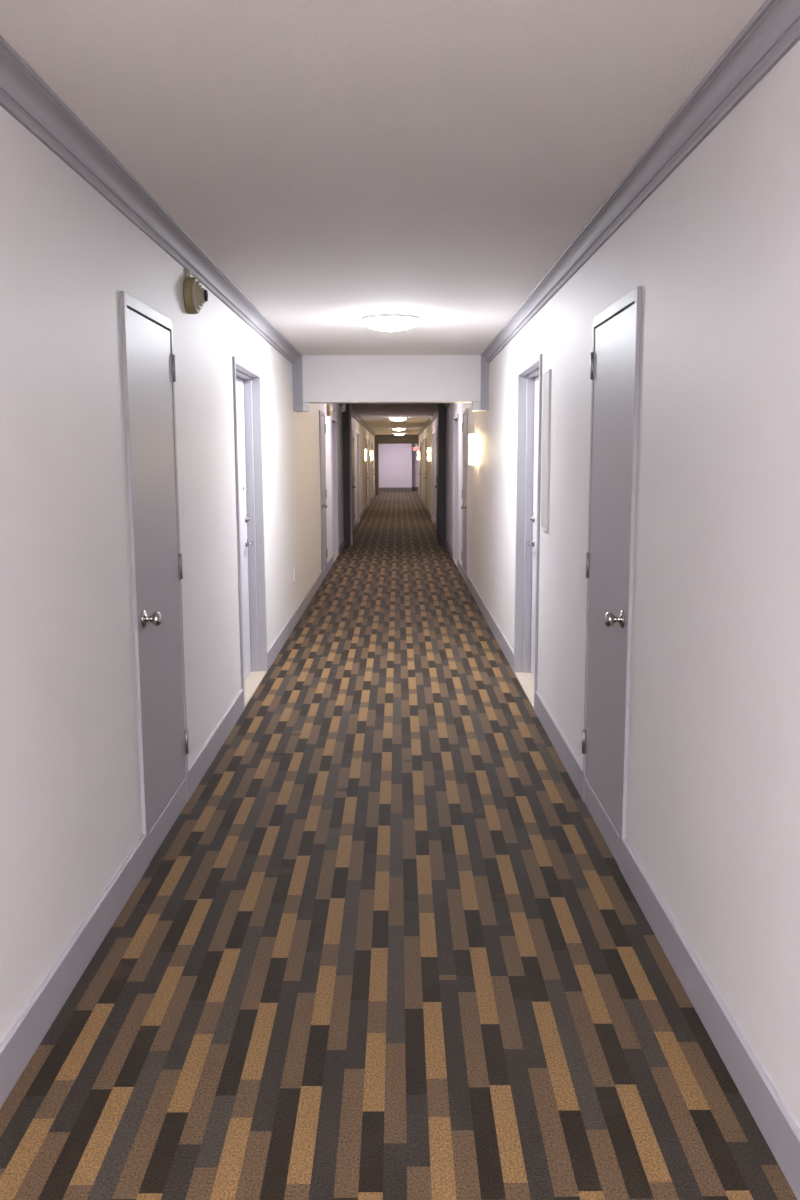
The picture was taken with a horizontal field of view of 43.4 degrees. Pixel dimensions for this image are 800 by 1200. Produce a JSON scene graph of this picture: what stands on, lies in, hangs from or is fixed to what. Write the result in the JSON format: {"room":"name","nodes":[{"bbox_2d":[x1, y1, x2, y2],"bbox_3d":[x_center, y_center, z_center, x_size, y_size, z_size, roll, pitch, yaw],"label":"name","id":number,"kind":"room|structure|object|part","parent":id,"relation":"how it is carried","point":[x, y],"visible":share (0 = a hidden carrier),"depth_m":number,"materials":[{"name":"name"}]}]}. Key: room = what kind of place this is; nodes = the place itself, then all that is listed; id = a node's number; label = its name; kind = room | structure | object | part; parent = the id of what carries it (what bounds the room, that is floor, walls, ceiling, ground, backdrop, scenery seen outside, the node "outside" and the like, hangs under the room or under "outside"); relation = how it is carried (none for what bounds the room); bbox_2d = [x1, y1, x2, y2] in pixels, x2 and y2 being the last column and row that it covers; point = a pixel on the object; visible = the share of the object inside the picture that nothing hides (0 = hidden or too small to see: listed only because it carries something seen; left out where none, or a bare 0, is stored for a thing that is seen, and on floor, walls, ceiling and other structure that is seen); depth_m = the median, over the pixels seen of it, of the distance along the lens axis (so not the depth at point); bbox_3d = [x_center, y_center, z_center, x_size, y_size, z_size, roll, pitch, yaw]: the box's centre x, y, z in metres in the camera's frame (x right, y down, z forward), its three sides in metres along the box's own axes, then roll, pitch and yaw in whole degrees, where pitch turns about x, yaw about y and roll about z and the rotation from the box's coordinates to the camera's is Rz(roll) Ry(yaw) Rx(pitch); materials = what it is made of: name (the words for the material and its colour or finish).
{"room":"apartment building hallway","nodes":[
{"label":"apartment building hallway","id":0,"kind":"room"},
{"bbox_2d":[0,106,374,1043],"bbox_3d":[-1.138,-2.196,17.437,0.320,2.468,47.150,0,8,0],"label":"wall","id":1,"kind":"structure","parent":0,"point":[71,811],"depth_m":3.04,"materials":[{"name":"paint"}]},
{"bbox_2d":[0,35,302,410],"bbox_3d":[-0.914,-0.894,1.538,0.087,0.497,15.300,0,8,0],"label":"crown molding","id":2,"kind":"structure","parent":1,"relation":"attached to","point":[24,95],"depth_m":3.20,"materials":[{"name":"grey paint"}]},
{"bbox_2d":[120,291,188,866],"bbox_3d":[-0.951,-0.084,3.943,0.145,2.068,0.745,0,8,0],"label":"door","id":3,"kind":"structure","parent":1,"relation":"in","point":[149,372],"depth_m":3.88,"materials":[{"name":"grey paint"}]},
{"bbox_3d":[-0.910,0.069,3.688,0.065,0.066,0.066,0,8,0],"label":"knob","id":4,"kind":"part","parent":3,"relation":"part of","materials":[{"name":"silver metal"}]},
{"bbox_3d":[-0.966,0.884,4.084,0.056,0.112,0.686,0,8,0],"label":"kick rail","id":5,"kind":"part","parent":3,"relation":"part of","materials":[{"name":"paint"}]},
{"bbox_2d":[0,493,374,1107],"bbox_3d":[-0.968,-1.022,17.478,0.016,0.130,46.900,0,8,0],"label":"baseboard","id":6,"kind":"structure","parent":1,"relation":"attached to","point":[24,1037],"depth_m":3.05,"materials":[{"name":"paint"}]},
{"bbox_2d":[183,269,207,313],"bbox_3d":[-0.913,-1.386,4.519,0.093,0.192,0.160,0,8,0],"label":"fire alarm","id":7,"kind":"object","parent":1,"relation":"attached to","point":[195,295],"visible":1,"depth_m":4.47,"materials":[{"name":"beige plastic"}]},
{"bbox_2d":[192,278,205,313],"bbox_3d":[-0.900,-1.370,4.521,0.043,0.155,0.155,0,8,0],"label":"grille","id":8,"kind":"object","parent":7,"relation":"attached to","point":[198,292],"depth_m":4.48,"materials":[{"name":"beige plastic"}]},
{"bbox_2d":[232,356,267,708],"bbox_3d":[-1.032,-0.439,6.448,0.177,2.090,1.105,0,8,0],"label":"door","id":9,"kind":"structure","parent":1,"relation":"in","point":[246,379],"depth_m":6.88,"materials":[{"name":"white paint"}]},
{"bbox_3d":[-1.031,-0.384,6.840,0.050,0.056,0.143,0,8,0],"label":"lever handle","id":10,"kind":"part","parent":9,"relation":"part of","materials":[{"name":"silver metal"}]},
{"bbox_2d":[295,402,310,411],"bbox_3d":[-0.899,-1.775,9.251,0.135,0.078,0.180,0,8,0],"label":"corbel","id":11,"kind":"object","parent":1,"relation":"attached to","point":[306,405],"visible":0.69,"depth_m":9.16,"materials":[{"name":"paint"}]},
{"bbox_2d":[319,410,327,579],"bbox_3d":[-0.966,-1.308,12.589,0.145,2.068,0.800,0,8,0],"label":"door","id":12,"kind":"structure","parent":1,"relation":"in","point":[322,426],"depth_m":12.56,"materials":[{"name":"grey paint"}]},
{"bbox_3d":[-0.982,-0.341,12.730,0.056,0.112,0.740,0,8,0],"label":"kick rail","id":13,"kind":"part","parent":12,"relation":"part of","materials":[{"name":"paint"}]},
{"bbox_2d":[327,403,333,415],"bbox_3d":[-0.928,-2.596,13.387,0.093,0.284,0.160,0,8,0],"label":"fire alarm","id":14,"kind":"object","parent":1,"relation":"attached to","point":[330,409],"visible":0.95,"depth_m":13.35,"materials":[{"name":"beige plastic"}]},
{"bbox_2d":[331,416,338,561],"bbox_3d":[-1.047,-1.635,14.891,0.177,2.090,1.250,0,8,0],"label":"door","id":15,"kind":"structure","parent":1,"relation":"in","point":[334,464],"depth_m":15.43,"materials":[{"name":"grey paint"}]},
{"bbox_2d":[341,404,345,411],"bbox_3d":[-0.947,-3.214,16.801,0.070,0.120,0.126,0,8,0],"label":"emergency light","id":16,"kind":"object","parent":1,"relation":"attached to","point":[343,408],"visible":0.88,"depth_m":16.77,"materials":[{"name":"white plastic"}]},
{"bbox_2d":[342,403,352,544],"bbox_3d":[-0.907,-2.182,17.490,0.163,2.423,0.550,0,8,0],"label":"door frame","id":17,"kind":"structure","parent":1,"relation":"attached to","point":[346,416],"depth_m":17.23,"materials":[{"name":"paint"}]},
{"bbox_2d":[352,430,354,530],"bbox_3d":[-0.981,-2.465,20.758,0.145,2.068,0.800,0,8,0],"label":"door","id":18,"kind":"structure","parent":1,"relation":"in","point":[353,485],"depth_m":20.91,"materials":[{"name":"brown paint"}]},
{"bbox_3d":[-1.011,-2.465,20.758,0.084,2.068,0.800,0,8,0],"label":"frame","id":19,"kind":"part","parent":18,"relation":"part of","materials":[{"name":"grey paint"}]},
{"bbox_2d":[337,403,375,436],"bbox_3d":[-0.957,-4.403,24.836,0.087,0.084,31.380,0,8,0],"label":"crown molding","id":20,"kind":"structure","parent":1,"relation":"attached to","point":[354,415],"depth_m":23.76,"materials":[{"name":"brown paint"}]},
{"bbox_2d":[356,432,359,522],"bbox_3d":[-1.063,-2.873,23.629,0.177,2.090,1.200,0,8,0],"label":"door","id":21,"kind":"structure","parent":1,"relation":"in","point":[358,472],"depth_m":24.13,"materials":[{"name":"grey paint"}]},
{"bbox_2d":[366,439,368,504],"bbox_3d":[-0.997,-3.741,29.768,0.145,2.068,0.800,0,8,0],"label":"door","id":22,"kind":"structure","parent":1,"relation":"in","point":[366,439],"depth_m":29.70,"materials":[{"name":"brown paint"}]},
{"bbox_2d":[368,439,369,504],"bbox_3d":[-1.078,-4.072,32.094,0.177,2.090,1.100,0,8,0],"label":"door","id":23,"kind":"structure","parent":1,"relation":"in","point":[368,439],"depth_m":32.51,"materials":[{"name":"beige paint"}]},
{"bbox_2d":[372,442,373,494],"bbox_3d":[-1.010,-4.779,37.095,0.145,2.068,0.800,0,8,0],"label":"door","id":24,"kind":"structure","parent":1,"relation":"in","point":[372,442],"depth_m":36.73,"materials":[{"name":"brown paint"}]},
{"bbox_3d":[-1.040,-4.779,37.095,0.084,2.068,0.800,0,8,0],"label":"frame","id":25,"kind":"part","parent":24,"relation":"part of","materials":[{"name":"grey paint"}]},
{"bbox_2d":[375,444,378,494],"bbox_3d":[-0.950,-5.288,40.709,0.158,2.062,0.300,0,8,0],"label":"pilaster","id":26,"kind":"object","parent":1,"relation":"attached to","point":[376,445],"visible":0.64,"depth_m":40.59,"materials":[{"name":"grey paint"}]},
{"bbox_2d":[0,0,765,434],"bbox_3d":[-0.040,-3.849,19.907,5.200,0.202,52.900,0,8,0],"label":"ceiling","id":27,"kind":"structure","parent":0,"point":[340,162],"depth_m":2.81,"materials":[{"name":"paint"}]},
{"bbox_2d":[362,314,419,331],"bbox_3d":[-0.061,-1.824,6.660,0.383,0.096,0.383,0,8,0],"label":"ceiling light","id":28,"kind":"object","parent":27,"relation":"attached to","point":[387,322],"visible":1,"depth_m":6.53,"materials":[{"name":"white glass"}]},
{"bbox_2d":[302,355,480,403],"bbox_3d":[-0.084,-2.028,9.217,1.788,0.425,0.220,0,8,0],"label":"beam","id":29,"kind":"structure","parent":27,"relation":"attached to","point":[326,378],"depth_m":9.11,"materials":[{"name":"paint"}]},
{"bbox_2d":[390,417,405,420],"bbox_3d":[-0.045,-4.145,23.046,0.383,0.096,0.383,0,8,0],"label":"ceiling light","id":30,"kind":"object","parent":27,"relation":"attached to","point":[391,418],"visible":0.98,"depth_m":22.90,"materials":[{"name":"white glass"}]},
{"bbox_2d":[375,435,418,443],"bbox_3d":[-0.111,-6.538,40.533,1.870,0.456,0.300,0,8,0],"label":"beam","id":31,"kind":"structure","parent":0,"point":[379,439],"depth_m":40.39,"materials":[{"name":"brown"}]},
{"bbox_2d":[378,444,417,487],"bbox_3d":[-0.081,-6.217,45.679,4.800,2.500,0.800,0,8,0],"label":"wall","id":32,"kind":"structure","parent":0,"point":[398,463],"depth_m":45.32,"materials":[{"name":"grey paint"}]},
{"bbox_2d":[379,487,417,490],"bbox_3d":[-0.076,-5.048,45.734,4.800,0.170,0.620,0,8,0],"label":"baseboard","id":33,"kind":"structure","parent":32,"relation":"attached to","point":[388,488],"depth_m":45.43,"materials":[{"name":"grey"}]},
{"bbox_2d":[0,491,796,1199],"bbox_3d":[-0.030,-1.295,20.269,5.200,0.120,52.900,0,8,0],"label":"floor","id":34,"kind":"structure","parent":0,"point":[386,945],"depth_m":2.92,"materials":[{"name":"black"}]},
{"bbox_2d":[418,40,799,1127],"bbox_3d":[0.950,-2.205,17.440,0.320,2.468,47.150,0,8,0],"label":"wall","id":35,"kind":"structure","parent":0,"point":[713,811],"depth_m":2.68,"materials":[{"name":"paint"}]},
{"bbox_2d":[419,442,420,495],"bbox_3d":[0.753,-4.759,36.899,0.145,2.068,0.800,0,8,0],"label":"door","id":36,"kind":"structure","parent":35,"relation":"in","point":[420,442],"depth_m":36.49,"materials":[{"name":"grey paint"}]},
{"bbox_3d":[0.784,-4.759,36.899,0.084,2.068,0.800,0,8,0],"label":"frame","id":37,"kind":"part","parent":36,"relation":"part of","materials":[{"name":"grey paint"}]},
{"bbox_2d":[423,439,424,504],"bbox_3d":[0.839,-4.052,31.898,0.177,2.090,1.100,0,8,0],"label":"door","id":38,"kind":"structure","parent":35,"relation":"in","point":[423,439],"depth_m":32.27,"materials":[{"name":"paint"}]},
{"bbox_2d":[424,438,426,507],"bbox_3d":[0.766,-3.721,29.572,0.145,2.068,0.800,0,8,0],"label":"door","id":39,"kind":"structure","parent":35,"relation":"in","point":[425,438],"depth_m":29.86,"materials":[{"name":"grey paint"}]},
{"bbox_2d":[428,448,430,460],"bbox_3d":[0.734,-3.675,25.336,0.083,0.335,0.110,0,8,0],"label":"wall sconce","id":40,"kind":"object","parent":35,"relation":"attached to","point":[429,449],"visible":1,"depth_m":25.29,"materials":[{"name":"glass"}]},
{"bbox_2d":[432,432,433,522],"bbox_3d":[0.855,-2.846,23.384,0.177,2.090,1.100,0,8,0],"label":"door","id":41,"kind":"structure","parent":35,"relation":"in","point":[433,432],"depth_m":23.89,"materials":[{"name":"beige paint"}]},
{"bbox_2d":[417,403,449,436],"bbox_3d":[0.740,-4.410,24.838,0.072,0.084,31.380,0,8,0],"label":"crown molding","id":42,"kind":"structure","parent":35,"relation":"attached to","point":[434,416],"depth_m":24.30,"materials":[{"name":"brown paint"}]},
{"bbox_2d":[437,403,445,544],"bbox_3d":[0.729,-2.189,17.492,0.142,2.423,0.550,0,8,0],"label":"door frame","id":43,"kind":"structure","parent":35,"relation":"attached to","point":[441,409],"depth_m":17.24,"materials":[{"name":"paint"}]},
{"bbox_2d":[453,414,458,565],"bbox_3d":[0.871,-1.552,14.250,0.177,2.090,1.150,0,8,0],"label":"door","id":44,"kind":"structure","parent":35,"relation":"in","point":[456,418],"depth_m":14.72,"materials":[{"name":"grey paint"}]},
{"bbox_2d":[461,408,467,581],"bbox_3d":[0.797,-1.270,12.270,0.145,2.068,0.750,0,8,0],"label":"door","id":45,"kind":"structure","parent":35,"relation":"in","point":[464,506],"depth_m":12.19,"materials":[{"name":"grey paint"}]},
{"bbox_3d":[0.821,-0.303,12.411,0.056,0.112,0.690,0,8,0],"label":"kick rail","id":46,"kind":"part","parent":45,"relation":"part of","materials":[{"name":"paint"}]},
{"bbox_2d":[469,433,476,465],"bbox_3d":[0.760,-1.574,10.504,0.083,0.335,0.110,0,8,0],"label":"wall sconce","id":47,"kind":"object","parent":35,"relation":"attached to","point":[472,436],"visible":1,"depth_m":10.46,"materials":[{"name":"glass"}]},
{"bbox_3d":[0.794,-1.574,10.504,0.015,0.315,0.110,0,8,0],"label":"plate","id":48,"kind":"part","parent":47,"relation":"part of","materials":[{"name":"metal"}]},
{"bbox_2d":[472,402,486,410],"bbox_3d":[0.734,-1.782,9.253,0.135,0.078,0.180,0,8,0],"label":"corbel","id":49,"kind":"object","parent":35,"relation":"attached to","point":[476,406],"visible":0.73,"depth_m":9.17,"materials":[{"name":"paint"}]},
{"bbox_2d":[514,354,541,710],"bbox_3d":[0.885,-0.437,6.378,0.177,2.090,1.090,0,8,0],"label":"door","id":50,"kind":"structure","parent":35,"relation":"in","point":[529,377],"depth_m":6.82,"materials":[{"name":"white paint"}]},
{"bbox_3d":[0.883,-0.381,6.763,0.050,0.056,0.143,0,8,0],"label":"lever handle","id":51,"kind":"part","parent":50,"relation":"part of","materials":[{"name":"silver metal"}]},
{"bbox_2d":[541,369,550,530],"bbox_3d":[0.804,-0.820,5.531,0.014,0.865,0.224,0,8,0],"label":"wall panel","id":52,"kind":"object","parent":35,"relation":"attached to","point":[546,411],"visible":1,"depth_m":5.49,"materials":[{"name":"white paint"}]},
{"bbox_2d":[418,492,799,1199],"bbox_3d":[0.790,-1.030,17.480,0.016,0.130,46.900,0,8,0],"label":"baseboard","id":53,"kind":"structure","parent":35,"relation":"attached to","point":[774,1120],"depth_m":2.69,"materials":[{"name":"paint"}]},
{"bbox_2d":[582,286,641,870],"bbox_3d":[0.812,-0.086,3.904,0.145,2.068,0.778,0,8,0],"label":"door","id":54,"kind":"structure","parent":35,"relation":"in","point":[615,354],"depth_m":3.82,"materials":[{"name":"grey paint"}]},
{"bbox_3d":[0.836,0.882,4.045,0.056,0.112,0.718,0,8,0],"label":"kick rail","id":55,"kind":"part","parent":54,"relation":"part of","materials":[{"name":"paint"}]},
{"bbox_3d":[0.773,0.070,3.633,0.065,0.066,0.066,0,8,0],"label":"knob","id":56,"kind":"part","parent":54,"relation":"part of","materials":[{"name":"silver metal"}]},
{"bbox_2d":[481,0,799,409],"bbox_3d":[0.782,-0.902,1.540,0.072,0.497,15.300,0,8,0],"label":"crown molding","id":57,"kind":"structure","parent":35,"relation":"attached to","point":[774,29],"depth_m":2.79,"materials":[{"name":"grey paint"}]}
]}

